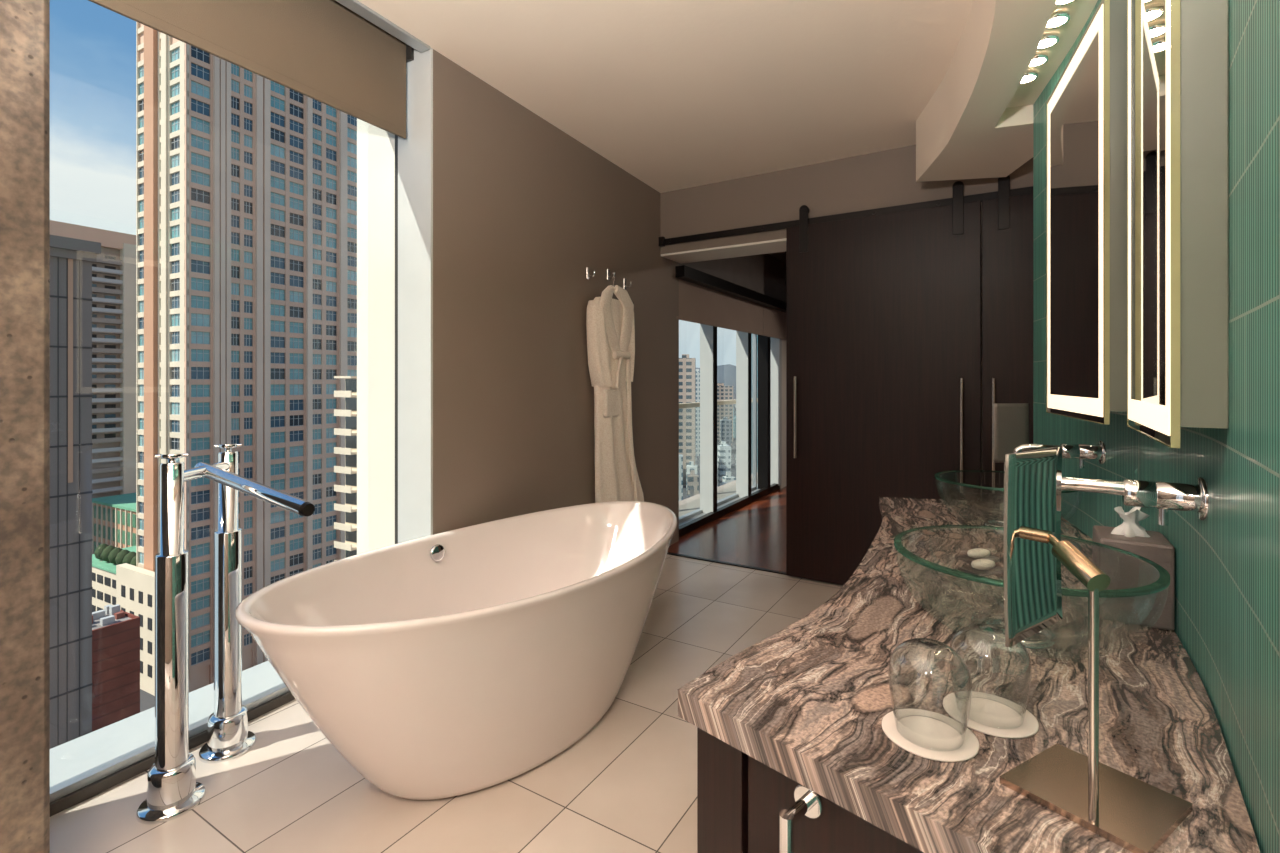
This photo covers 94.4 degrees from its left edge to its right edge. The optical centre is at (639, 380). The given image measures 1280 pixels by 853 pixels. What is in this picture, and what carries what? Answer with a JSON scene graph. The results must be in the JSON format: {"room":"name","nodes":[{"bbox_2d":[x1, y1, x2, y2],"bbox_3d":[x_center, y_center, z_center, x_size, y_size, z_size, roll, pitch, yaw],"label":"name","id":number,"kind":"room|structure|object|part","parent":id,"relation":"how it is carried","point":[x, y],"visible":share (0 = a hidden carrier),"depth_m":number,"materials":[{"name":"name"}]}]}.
{"room":"bathroom","nodes":[
{"label":"bathroom","id":0,"kind":"room"},
{"bbox_2d":[0,0,49,852],"bbox_3d":[-2.334,-0.100,0.347,0.475,3.000,2.812,0,0,28],"label":"wall","id":1,"kind":"structure","parent":0,"point":[24,24],"depth_m":1.43,"materials":[{"name":"stone"}]},
{"bbox_2d":[50,661,294,816],"bbox_3d":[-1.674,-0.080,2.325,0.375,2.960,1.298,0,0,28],"label":"window sill","id":2,"kind":"structure","parent":1,"relation":"attached to","point":[83,767],"depth_m":2.08,"materials":[{"name":"metal"}]},
{"bbox_2d":[50,487,843,852],"bbox_3d":[2.623,1.358,2.062,7.563,0.124,12.114,0,0,28],"label":"floor","id":3,"kind":"structure","parent":0,"point":[629,784],"depth_m":1.92,"materials":[{"name":"tile"}]},
{"bbox_2d":[136,443,314,824],"bbox_3d":[-1.258,0.761,1.961,0.570,1.077,0.446,0,0,0],"label":"tub filler","id":4,"kind":"object","parent":3,"relation":"on","point":[173,790],"visible":1,"depth_m":1.82,"materials":[{"name":"silver metal"}]},
{"bbox_3d":[-1.438,0.237,1.822,0.056,0.029,0.056,0,0,0],"label":"valve handle","id":5,"kind":"part","parent":4,"relation":"part of","materials":[{"name":"silver metal"}]},
{"bbox_3d":[-1.438,0.725,1.822,0.082,0.950,0.082,0,0,0],"label":"post","id":6,"kind":"part","parent":4,"relation":"part of","materials":[{"name":"silver metal"}]},
{"bbox_3d":[-1.438,0.229,1.822,0.081,0.011,0.011,0,0,-30],"label":"lever","id":7,"kind":"part","parent":4,"relation":"part of","materials":[{"name":"silver metal"}]},
{"bbox_3d":[-1.459,0.237,2.100,0.056,0.029,0.056,0,0,0],"label":"valve handle","id":8,"kind":"part","parent":4,"relation":"part of","materials":[{"name":"silver metal"}]},
{"bbox_3d":[-1.459,0.725,2.100,0.082,0.950,0.082,0,0,0],"label":"post","id":9,"kind":"part","parent":4,"relation":"part of","materials":[{"name":"silver metal"}]},
{"bbox_3d":[-1.237,0.338,1.882,0.548,0.129,0.044,0,0,26],"label":"spout","id":10,"kind":"part","parent":4,"relation":"part of","materials":[{"name":"silver metal"}]},
{"bbox_2d":[235,501,676,799],"bbox_3d":[-0.492,0.958,2.286,0.942,0.681,1.846,0,0,37],"label":"bathtub","id":11,"kind":"object","parent":3,"relation":"on","point":[464,660],"visible":1,"depth_m":1.88,"materials":[{"name":"ceramic"}]},
{"bbox_2d":[697,727,923,852],"bbox_3d":[0.888,0.921,1.579,0.710,0.757,2.223,0,0,31],"label":"vanity cabinet","id":12,"kind":"object","parent":3,"relation":"on","point":[745,805],"visible":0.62,"depth_m":0.86,"materials":[{"name":"brown wood"}]},
{"bbox_3d":[0.348,0.915,0.694,0.012,0.730,0.531,0,0,-44],"label":"door","id":13,"kind":"part","parent":12,"relation":"part of","materials":[{"name":"brown wood"}]},
{"bbox_2d":[678,497,1259,852],"bbox_3d":[0.872,0.521,1.576,0.748,0.042,2.248,0,0,31],"label":"countertop","id":14,"kind":"structure","parent":12,"relation":"on","point":[808,701],"depth_m":0.93,"materials":[{"name":"stone"}]},
{"bbox_2d":[882,709,979,761],"bbox_3d":[0.408,0.498,0.838,0.124,0.003,0.124,0,0,0],"label":"coaster","id":15,"kind":"object","parent":14,"relation":"on","point":[927,737],"visible":0.98,"depth_m":0.83,"materials":[{"name":"ceramic"}]},
{"bbox_2d":[888,638,971,745],"bbox_3d":[0.408,0.433,0.838,0.106,0.128,0.106,0,0,0],"label":"drinking glass","id":16,"kind":"object","parent":15,"relation":"on","point":[919,640],"visible":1,"depth_m":0.84,"materials":[{"name":"clear glass"}]},
{"bbox_2d":[955,554,1002,563],"bbox_3d":[0.945,0.495,1.655,0.110,0.008,0.064,0,0,-21],"label":"soap dish","id":17,"kind":"object","parent":14,"relation":"on","point":[965,558],"visible":0.51,"depth_m":1.64,"materials":[{"name":"clear glass"}]},
{"bbox_2d":[967,548,989,557],"bbox_3d":[0.945,0.480,1.655,0.069,0.021,0.047,0,0,0],"label":"soap bar","id":18,"kind":"object","parent":17,"relation":"on","point":[977,552],"visible":1,"depth_m":1.64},
{"bbox_2d":[958,565,1003,576],"bbox_3d":[0.900,0.495,1.555,0.110,0.008,0.064,0,0,-21],"label":"soap dish","id":19,"kind":"object","parent":14,"relation":"on","point":[968,569],"visible":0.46,"depth_m":1.54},
{"bbox_2d":[971,559,994,569],"bbox_3d":[0.900,0.480,1.555,0.069,0.021,0.047,0,0,0],"label":"soap bar","id":20,"kind":"object","parent":19,"relation":"on","point":[981,564],"visible":1,"depth_m":1.54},
{"bbox_2d":[943,691,1038,738],"bbox_3d":[0.523,0.498,0.889,0.124,0.003,0.124,0,0,0],"label":"coaster","id":21,"kind":"object","parent":14,"relation":"on","point":[987,716],"visible":0.98,"depth_m":0.88,"materials":[{"name":"ceramic"}]},
{"bbox_2d":[949,623,1031,724],"bbox_3d":[0.523,0.433,0.889,0.106,0.128,0.106,0,0,0],"label":"drinking glass","id":22,"kind":"object","parent":21,"relation":"on","point":[979,625],"visible":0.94,"depth_m":0.90,"materials":[{"name":"clear glass"}]},
{"bbox_2d":[967,403,1028,510],"bbox_3d":[1.421,0.293,2.348,0.170,0.412,0.144,0,0,-7],"label":"mirror","id":23,"kind":"object","parent":14,"relation":"on","point":[1011,420],"visible":0.88,"depth_m":2.29,"materials":[{"name":"grey mirror"}]},
{"bbox_3d":[1.408,0.495,2.346,0.137,0.008,0.149,0,0,-9],"label":"plate","id":24,"kind":"part","parent":23,"relation":"part of","materials":[{"name":"brown metal"}]},
{"bbox_3d":[1.438,0.201,2.296,0.150,0.228,0.006,0,0,-9],"label":"mirror panel","id":25,"kind":"part","parent":23,"relation":"part of","materials":[{"name":"grey mirror"}]},
{"bbox_2d":[934,470,1077,530],"bbox_3d":[1.250,0.418,2.030,0.434,0.164,0.434,0,0,0],"label":"vessel sink","id":26,"kind":"object","parent":14,"relation":"in","point":[997,522],"visible":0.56,"depth_m":2.02,"materials":[{"name":"clear glass"}]},
{"bbox_2d":[894,525,1169,649],"bbox_3d":[0.742,0.418,1.165,0.448,0.164,0.448,0,0,0],"label":"vessel sink","id":27,"kind":"object","parent":14,"relation":"in","point":[1163,582],"visible":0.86,"depth_m":1.10,"materials":[{"name":"clear glass"}]},
{"bbox_2d":[999,446,1192,852],"bbox_3d":[0.532,0.293,0.705,0.170,0.412,0.144,0,0,-32],"label":"towel stand","id":28,"kind":"object","parent":14,"relation":"on","point":[1135,815],"visible":1,"depth_m":0.71,"materials":[{"name":"brown metal"}]},
{"bbox_3d":[0.496,0.201,0.745,0.150,0.228,0.006,0,0,-34],"label":"mirror panel","id":29,"kind":"part","parent":28,"relation":"part of","materials":[{"name":"green"}]},
{"bbox_3d":[0.500,0.193,0.738,0.016,0.016,0.018,0,0,-34],"label":"pivot knob","id":30,"kind":"part","parent":28,"relation":"part of","materials":[{"name":"gold metal"}]},
{"bbox_3d":[0.505,0.197,0.721,0.010,0.018,0.024,0,0,0],"label":"arm","id":31,"kind":"part","parent":28,"relation":"part of","materials":[{"name":"gold metal"}]},
{"bbox_3d":[0.544,0.495,0.713,0.137,0.008,0.149,0,0,-34],"label":"plate","id":32,"kind":"part","parent":28,"relation":"part of","materials":[{"name":"brown metal"}]},
{"bbox_2d":[1093,506,1174,630],"bbox_3d":[1.049,0.384,1.267,0.120,0.230,0.136,0,0,32],"label":"tissue box","id":33,"kind":"object","parent":14,"relation":"on","point":[1155,610],"visible":0.96,"depth_m":1.22,"materials":[{"name":"leather"}]},
{"bbox_2d":[433,49,678,545],"bbox_3d":[-0.386,-0.125,3.733,0.220,2.850,2.558,0,0,28],"label":"wall","id":34,"kind":"structure","parent":0,"point":[522,208],"depth_m":3.12,"materials":[{"name":"beige paint"}]},
{"bbox_2d":[335,0,429,52],"bbox_3d":[-1.444,-1.439,1.574,0.059,0.042,2.215,0,0,28],"label":"trim","id":35,"kind":"structure","parent":34,"relation":"attached to","point":[355,6],"depth_m":2.36,"materials":[{"name":"metal"}]},
{"bbox_2d":[357,47,432,553],"bbox_3d":[-0.517,-0.130,3.797,0.509,2.860,2.570,0,0,28],"label":"trim","id":36,"kind":"structure","parent":34,"relation":"attached to","point":[395,173],"depth_m":2.64,"materials":[{"name":"paint"}]},
{"bbox_2d":[587,267,594,279],"bbox_3d":[-0.296,-0.657,3.608,0.056,0.075,0.026,0,0,28],"label":"robe hook","id":37,"kind":"object","parent":34,"relation":"attached to","point":[588,275],"visible":1,"depth_m":3.61,"materials":[{"name":"silver metal"}]},
{"bbox_2d":[607,269,614,279],"bbox_3d":[-0.183,-0.688,3.820,0.056,0.075,0.026,0,0,28],"label":"robe hook","id":38,"kind":"object","parent":34,"relation":"attached to","point":[608,270],"visible":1,"depth_m":3.82,"materials":[{"name":"silver metal"}]},
{"bbox_2d":[586,285,643,502],"bbox_3d":[-0.130,0.263,3.820,0.151,1.725,0.685,0,0,27],"label":"bathrobe","id":39,"kind":"object","parent":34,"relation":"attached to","point":[610,327],"visible":0.89,"depth_m":3.65,"materials":[{"name":"white fabric"}]},
{"bbox_2d":[624,278,631,289],"bbox_3d":[-0.081,-0.657,4.010,0.056,0.075,0.026,0,0,28],"label":"robe hook","id":40,"kind":"object","parent":34,"relation":"attached to","point":[625,286],"visible":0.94,"depth_m":4.01,"materials":[{"name":"silver metal"}]},
{"bbox_2d":[679,483,779,536],"bbox_3d":[1.078,1.275,6.396,0.250,0.090,3.634,0,0,31],"label":"trim","id":41,"kind":"structure","parent":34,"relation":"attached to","point":[702,519],"depth_m":5.73,"materials":[{"name":"black metal"}]},
{"bbox_2d":[358,0,973,262],"bbox_3d":[2.891,-1.540,2.569,7.632,0.220,12.887,0,0,28],"label":"ceiling","id":42,"kind":"structure","parent":0,"point":[675,94],"depth_m":2.72,"materials":[{"name":"paint"}]},
{"bbox_2d":[785,251,785,284],"bbox_3d":[3.316,-1.250,7.104,2.300,0.400,2.900,0,0,31],"label":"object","id":43,"kind":"structure","parent":42,"relation":"attached to","point":[785,251],"depth_m":6.46,"materials":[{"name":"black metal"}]},
{"bbox_2d":[675,265,785,312],"bbox_3d":[1.773,-0.875,7.202,0.160,0.090,5.734,0,0,31],"label":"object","id":44,"kind":"structure","parent":0,"point":[683,272],"depth_m":5.44,"materials":[{"name":"black metal"}]},
{"bbox_2d":[679,254,785,488],"bbox_3d":[1.597,-0.200,7.309,0.350,3.000,5.734,0,0,31],"label":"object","id":45,"kind":"structure","parent":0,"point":[764,274],"depth_m":6.87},
{"bbox_2d":[679,324,756,522],"bbox_3d":[0.867,0.165,5.998,0.162,2.170,2.734,0,0,31],"label":"window","id":46,"kind":"structure","parent":45,"relation":"attached to","point":[699,511],"depth_m":5.63,"materials":[{"name":"metal"}]},
{"bbox_2d":[676,279,785,339],"bbox_3d":[1.063,-0.670,6.054,0.016,0.340,3.034,0,0,31],"label":"roller blind","id":47,"kind":"object","parent":45,"relation":"attached to","point":[699,304],"visible":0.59,"depth_m":5.67,"materials":[{"name":"brown fabric"}]},
{"bbox_2d":[661,145,1032,500],"bbox_3d":[3.146,-0.150,2.880,6.846,2.900,0.340,0,0,32],"label":"wall","id":48,"kind":"structure","parent":0,"point":[887,178],"depth_m":3.96,"materials":[{"name":"beige paint"}]},
{"bbox_2d":[661,238,785,263],"bbox_3d":[0.743,-0.958,4.354,1.168,0.015,0.332,0,0,32],"label":"trim","id":49,"kind":"structure","parent":48,"relation":"attached to","point":[778,245],"depth_m":4.38,"materials":[{"name":"white paint"}]},
{"bbox_2d":[667,552,785,574],"bbox_3d":[2.453,1.296,3.088,5.446,0.008,0.030,0,0,32],"label":"trim","id":50,"kind":"structure","parent":48,"relation":"attached to","point":[669,553],"depth_m":4.20,"materials":[{"name":"black metal"}]},
{"bbox_2d":[659,186,1032,246],"bbox_3d":[2.441,-1.050,3.092,5.371,0.070,0.050,0,0,31],"label":"door track","id":51,"kind":"object","parent":48,"relation":"attached to","point":[1026,190],"visible":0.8,"depth_m":3.79,"materials":[{"name":"black metal"}]},
{"bbox_2d":[786,181,980,584],"bbox_3d":[1.442,0.070,3.632,1.117,2.435,0.096,0,0,32],"label":"door","id":52,"kind":"structure","parent":51,"relation":"hanging from","point":[883,311],"depth_m":3.64,"materials":[{"name":"brown wood"}]},
{"bbox_3d":[1.009,0.235,3.854,0.022,0.530,0.022,0,0,0],"label":"handle","id":53,"kind":"part","parent":52,"relation":"part of","materials":[{"name":"silver metal"}]},
{"bbox_3d":[1.820,0.308,3.357,0.020,0.649,0.020,0,0,0],"label":"handle","id":54,"kind":"part","parent":52,"relation":"part of","materials":[{"name":"silver metal"}]},
{"bbox_2d":[982,175,1032,501],"bbox_3d":[2.158,0.070,3.194,0.546,2.435,0.095,0,0,32],"label":"door","id":55,"kind":"structure","parent":51,"relation":"hanging from","point":[1007,221],"depth_m":3.28,"materials":[{"name":"brown wood"}]},
{"bbox_3d":[1.953,0.301,3.276,0.020,0.636,0.020,0,0,0],"label":"handle","id":56,"kind":"part","parent":55,"relation":"part of","materials":[{"name":"silver metal"}]},
{"bbox_2d":[916,0,1097,181],"bbox_3d":[1.093,-1.262,1.821,0.624,0.335,3.227,0,0,28],"label":"ceiling","id":57,"kind":"structure","parent":0,"point":[977,123],"depth_m":2.40,"materials":[{"name":"paint"}]},
{"bbox_2d":[1020,70,1037,83],"bbox_3d":[1.479,-1.164,2.270,0.074,0.018,0.074,0,0,0],"label":"recessed light","id":58,"kind":"object","parent":57,"relation":"in","point":[1031,75],"visible":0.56,"depth_m":2.25,"materials":[{"name":"silver metal"}]},
{"bbox_2d":[1029,52,1047,67],"bbox_3d":[1.435,-1.164,2.150,0.074,0.018,0.074,0,0,0],"label":"recessed light","id":59,"kind":"object","parent":57,"relation":"in","point":[1040,58],"visible":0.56,"depth_m":2.13,"materials":[{"name":"beige"}]},
{"bbox_2d":[1037,32,1058,49],"bbox_3d":[1.389,-1.164,2.030,0.074,0.018,0.074,0,0,0],"label":"recessed light","id":60,"kind":"object","parent":57,"relation":"in","point":[1049,39],"visible":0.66,"depth_m":2.02,"materials":[{"name":"beige"}]},
{"bbox_2d":[1046,10,1069,28],"bbox_3d":[1.339,-1.164,1.910,0.074,0.018,0.074,0,0,0],"label":"recessed light","id":61,"kind":"object","parent":57,"relation":"in","point":[1058,18],"visible":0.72,"depth_m":1.90,"materials":[{"name":"beige"}]},
{"bbox_2d":[1055,0,1074,5],"bbox_3d":[1.286,-1.164,1.790,0.074,0.018,0.074,0,0,0],"label":"recessed light","id":62,"kind":"object","parent":57,"relation":"in","point":[1059,2],"visible":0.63,"depth_m":1.81,"materials":[{"name":"beige"}]},
{"bbox_2d":[1033,0,1279,852],"bbox_3d":[1.036,-0.065,1.173,0.297,2.730,3.014,0,0,31],"label":"tiled wall","id":63,"kind":"structure","parent":0,"point":[1227,564],"depth_m":0.75,"materials":[{"name":"green tile"}]},
{"bbox_2d":[1012,440,1106,467],"bbox_3d":[1.286,0.222,1.831,0.233,0.086,0.072,0,0,24],"label":"faucet","id":64,"kind":"object","parent":63,"relation":"attached to","point":[1098,452],"visible":0.88,"depth_m":1.80,"materials":[{"name":"silver metal"}]},
{"bbox_3d":[1.241,0.215,1.851,0.134,0.038,0.025,0,0,24],"label":"spout","id":65,"kind":"part","parent":64,"relation":"part of","materials":[{"name":"silver metal"}]},
{"bbox_3d":[1.345,0.249,1.805,0.012,0.032,0.012,0,0,24],"label":"lever","id":66,"kind":"part","parent":64,"relation":"part of","materials":[{"name":"silver metal"}]},
{"bbox_2d":[1046,0,1126,424],"bbox_3d":[1.214,-0.390,1.587,0.137,0.979,0.574,0,0,27],"label":"upper cabinet","id":67,"kind":"object","parent":63,"relation":"attached to","point":[1086,109],"visible":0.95,"depth_m":1.46,"materials":[{"name":"white"}]},
{"bbox_2d":[1061,477,1208,525],"bbox_3d":[0.839,0.202,1.048,0.233,0.086,0.072,0,0,35],"label":"faucet","id":68,"kind":"object","parent":63,"relation":"attached to","point":[1163,496],"visible":0.9,"depth_m":1.00,"materials":[{"name":"silver metal"}]},
{"bbox_3d":[0.798,0.195,1.077,0.134,0.038,0.025,0,0,35],"label":"spout","id":69,"kind":"part","parent":68,"relation":"part of","materials":[{"name":"silver metal"}]},
{"bbox_3d":[0.891,0.229,1.010,0.012,0.032,0.012,0,0,35],"label":"lever","id":70,"kind":"part","parent":68,"relation":"part of","materials":[{"name":"silver metal"}]},
{"bbox_2d":[1127,0,1228,447],"bbox_3d":[0.921,-0.392,1.028,0.072,0.975,0.496,0,0,34],"label":"upper cabinet","id":71,"kind":"object","parent":63,"relation":"attached to","point":[1178,50],"visible":1,"depth_m":0.84,"materials":[{"name":"white"}]},
{"bbox_2d":[1128,0,1170,445],"bbox_3d":[0.895,-0.394,1.045,0.007,0.973,0.494,0,0,34],"label":"mirror glass","id":72,"kind":"object","parent":71,"relation":"attached to","point":[1149,21],"depth_m":1.01,"materials":[{"name":"white"}]},
{"label":"outside","id":73,"kind":"structure","parent":0,"visible":0},
{"bbox_2d":[140,394,735,711],"bbox_3d":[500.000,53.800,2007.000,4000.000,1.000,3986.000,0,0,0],"label":"ground","id":74,"kind":"structure","parent":73,"point":[147,700],"depth_m":289.97,"materials":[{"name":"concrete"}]},
{"bbox_2d":[50,235,100,748],"bbox_3d":[-54.449,21.414,35.037,14.700,63.772,30.300,0,0,28],"label":"tower","id":75,"kind":"structure","parent":74,"relation":"on","point":[71,259],"depth_m":43.80,"materials":[{"name":"grey glass"}]},
{"bbox_2d":[50,220,135,497],"bbox_3d":[-167.620,5.866,153.915,48.440,94.868,57.729,0,0,0],"label":"building","id":76,"kind":"structure","parent":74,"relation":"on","point":[114,271],"depth_m":165.32,"materials":[{"name":"concrete"}]},
{"bbox_2d":[92,493,135,553],"bbox_3d":[-127.560,41.975,155.281,31.620,22.649,27.925,0,0,0],"label":"roofed building","id":77,"kind":"structure","parent":74,"relation":"on","point":[113,517],"depth_m":148.37,"materials":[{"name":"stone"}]},
{"bbox_2d":[92,546,135,611],"bbox_3d":[-104.382,45.485,123.078,29.138,16.600,22.693,0,0,0],"label":"building","id":78,"kind":"structure","parent":74,"relation":"on","point":[103,572],"depth_m":118.96,"materials":[{"name":"white concrete"}]},
{"bbox_2d":[94,543,108,559],"bbox_3d":[-111.691,35.535,123.415,2.900,3.300,2.900,0,0,0],"label":"shrub","id":79,"kind":"object","parent":78,"relation":"on","point":[100,548],"visible":0.62,"depth_m":122.34,"materials":[{"name":"green plant"}]},
{"bbox_2d":[101,545,115,561],"bbox_3d":[-108.957,35.535,121.954,2.900,3.300,2.900,0,0,0],"label":"shrub","id":80,"kind":"object","parent":78,"relation":"on","point":[105,553],"visible":0.63,"depth_m":120.86,"materials":[{"name":"green plant"}]},
{"bbox_2d":[108,547,122,563],"bbox_3d":[-106.223,35.535,120.493,2.900,3.300,2.900,0,0,0],"label":"shrub","id":81,"kind":"object","parent":78,"relation":"on","point":[112,555],"visible":0.62,"depth_m":119.44,"materials":[{"name":"green plant"}]},
{"bbox_2d":[115,549,129,564],"bbox_3d":[-103.489,35.535,119.031,2.900,3.300,2.900,0,0,0],"label":"shrub","id":82,"kind":"object","parent":78,"relation":"on","point":[119,558],"visible":0.51,"depth_m":117.95,"materials":[{"name":"green plant"}]},
{"bbox_2d":[122,552,135,563],"bbox_3d":[-100.755,35.535,117.570,2.900,3.300,2.900,0,0,0],"label":"shrub","id":83,"kind":"object","parent":78,"relation":"on","point":[127,559],"visible":0.42,"depth_m":116.60,"materials":[{"name":"green plant"}]},
{"bbox_2d":[130,556,135,565],"bbox_3d":[-98.021,35.535,116.109,2.900,3.300,2.900,0,0,0],"label":"shrub","id":84,"kind":"object","parent":78,"relation":"on","point":[133,561],"visible":0.12,"depth_m":114.93,"materials":[{"name":"green plant"}]},
{"bbox_2d":[92,604,139,730],"bbox_3d":[-69.419,40.523,64.182,8.000,25.554,22.000,0,0,28],"label":"brick building","id":85,"kind":"structure","parent":74,"relation":"on","point":[115,631],"depth_m":70.15,"materials":[{"name":"red brick"}]},
{"bbox_2d":[116,563,154,695],"bbox_3d":[-84.826,43.253,102.564,19.180,20.094,11.134,0,0,0],"label":"podium building","id":86,"kind":"structure","parent":74,"relation":"on","point":[135,586],"depth_m":102.30,"materials":[{"name":"beige concrete"}]},
{"bbox_2d":[136,22,356,691],"bbox_3d":[-74.720,-20.700,121.697,34.445,148.000,43.745,0,0,0],"label":"skyscraper","id":87,"kind":"structure","parent":74,"relation":"on","point":[246,181],"depth_m":108.21,"materials":[{"name":"stone"}]},
{"bbox_2d":[334,376,356,560],"bbox_3d":[-37.150,23.063,85.727,10.341,60.474,11.459,0,0,0],"label":"balcony building","id":88,"kind":"structure","parent":74,"relation":"on","point":[350,393],"depth_m":81.98,"materials":[{"name":"concrete"}]},
{"bbox_2d":[679,454,682,500],"bbox_3d":[14.731,40.351,235.514,4.240,25.897,4.240,0,0,0],"label":"building","id":89,"kind":"structure","parent":74,"relation":"on","point":[680,455],"depth_m":233.48,"materials":[{"name":"grey concrete"}]},
{"bbox_2d":[679,354,695,485],"bbox_3d":[23.886,19.832,304.458,10.144,66.936,10.144,0,0,0],"label":"building","id":90,"kind":"structure","parent":74,"relation":"on","point":[687,366],"depth_m":299.94,"materials":[{"name":"beige concrete"}]},
{"bbox_2d":[687,488,693,497],"bbox_3d":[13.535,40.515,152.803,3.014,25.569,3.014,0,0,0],"label":"building","id":91,"kind":"structure","parent":74,"relation":"on","point":[691,489],"depth_m":152.30,"materials":[{"name":"grey concrete"}]},
{"bbox_2d":[686,461,697,490],"bbox_3d":[25.324,46.288,288.973,5.873,14.024,5.873,0,0,0],"label":"building","id":92,"kind":"structure","parent":74,"relation":"on","point":[691,466],"depth_m":286.69,"materials":[{"name":"white concrete"}]},
{"bbox_2d":[687,470,698,494],"bbox_3d":[21.039,44.349,235.691,4.266,17.902,4.266,0,0,0],"label":"building","id":93,"kind":"structure","parent":74,"relation":"on","point":[692,478],"depth_m":233.65,"materials":[{"name":"beige concrete"}]},
{"bbox_2d":[696,369,699,455],"bbox_3d":[39.668,22.463,426.965,17.325,61.674,15.536,0,0,0],"label":"building","id":94,"kind":"structure","parent":74,"relation":"on","point":[697,370],"depth_m":420.10,"materials":[{"name":"beige concrete"}]},
{"bbox_2d":[696,364,735,393],"bbox_3d":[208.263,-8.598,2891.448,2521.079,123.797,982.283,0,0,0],"label":"building","id":95,"kind":"structure","parent":74,"relation":"on","point":[726,374],"depth_m":2462.17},
{"bbox_2d":[717,441,729,486],"bbox_3d":[41.724,41.693,294.874,5.786,23.213,5.786,0,0,0],"label":"building","id":96,"kind":"structure","parent":74,"relation":"on","point":[723,450],"depth_m":292.42,"materials":[{"name":"white concrete"}]},
{"bbox_2d":[717,383,732,441],"bbox_3d":[71.205,27.642,529.975,21.353,51.316,21.353,0,0,0],"label":"building","id":97,"kind":"structure","parent":74,"relation":"on","point":[723,392],"depth_m":520.15,"materials":[{"name":"beige concrete"}]},
{"bbox_2d":[720,417,731,451],"bbox_3d":[65.094,40.444,450.223,8.280,25.712,8.280,0,0,0],"label":"building","id":98,"kind":"structure","parent":74,"relation":"on","point":[725,424],"depth_m":446.21,"materials":[{"name":"beige concrete"}]},
{"bbox_2d":[722,472,735,482],"bbox_3d":[34.277,44.128,228.250,4.660,18.344,4.659,0,0,0],"label":"building","id":99,"kind":"structure","parent":74,"relation":"on","point":[728,478],"depth_m":227.12,"materials":[{"name":"white concrete"}]},
{"bbox_2d":[733,416,735,437],"bbox_3d":[91.990,43.166,561.068,11.464,20.268,11.464,0,0,0],"label":"building","id":100,"kind":"structure","parent":74,"relation":"on","point":[734,418],"depth_m":555.59,"materials":[{"name":"white concrete"}]},
{"bbox_2d":[751,334,757,473],"bbox_3d":[33.527,19.559,171.972,7.890,67.482,8.766,0,0,0],"label":"building","id":101,"kind":"structure","parent":74,"relation":"on","point":[751,334],"depth_m":167.76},
{"bbox_3d":[-1.461,-1.590,2.024,3.561,0.319,6.070,0,0,0],"label":"ceiling","id":102,"kind":"structure","parent":0,"visible":0},
{"bbox_2d":[88,0,413,138],"bbox_3d":[-1.525,-1.302,1.676,0.090,0.495,2.118,0,0,28],"label":"roller blind","id":103,"kind":"object","parent":102,"relation":"hanging from","point":[323,51],"visible":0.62,"depth_m":2.18,"materials":[{"name":"fabric"}]},
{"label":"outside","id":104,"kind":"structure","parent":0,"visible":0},
{"bbox_2d":[679,472,757,516],"bbox_3d":[1.182,1.455,7.444,0.500,0.190,5.934,0,0,31],"label":"balcony slab","id":105,"kind":"object","parent":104,"point":[690,504],"visible":0.07,"depth_m":6.92,"materials":[{"name":"beige concrete"}]},
{"bbox_2d":[679,398,757,408],"bbox_3d":[1.929,0.805,8.983,0.060,1.110,9.340,0,0,31],"label":"balcony railing","id":106,"kind":"object","parent":105,"relation":"on","point":[723,402],"visible":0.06,"depth_m":6.89,"materials":[{"name":"grey metal"}]}
]}

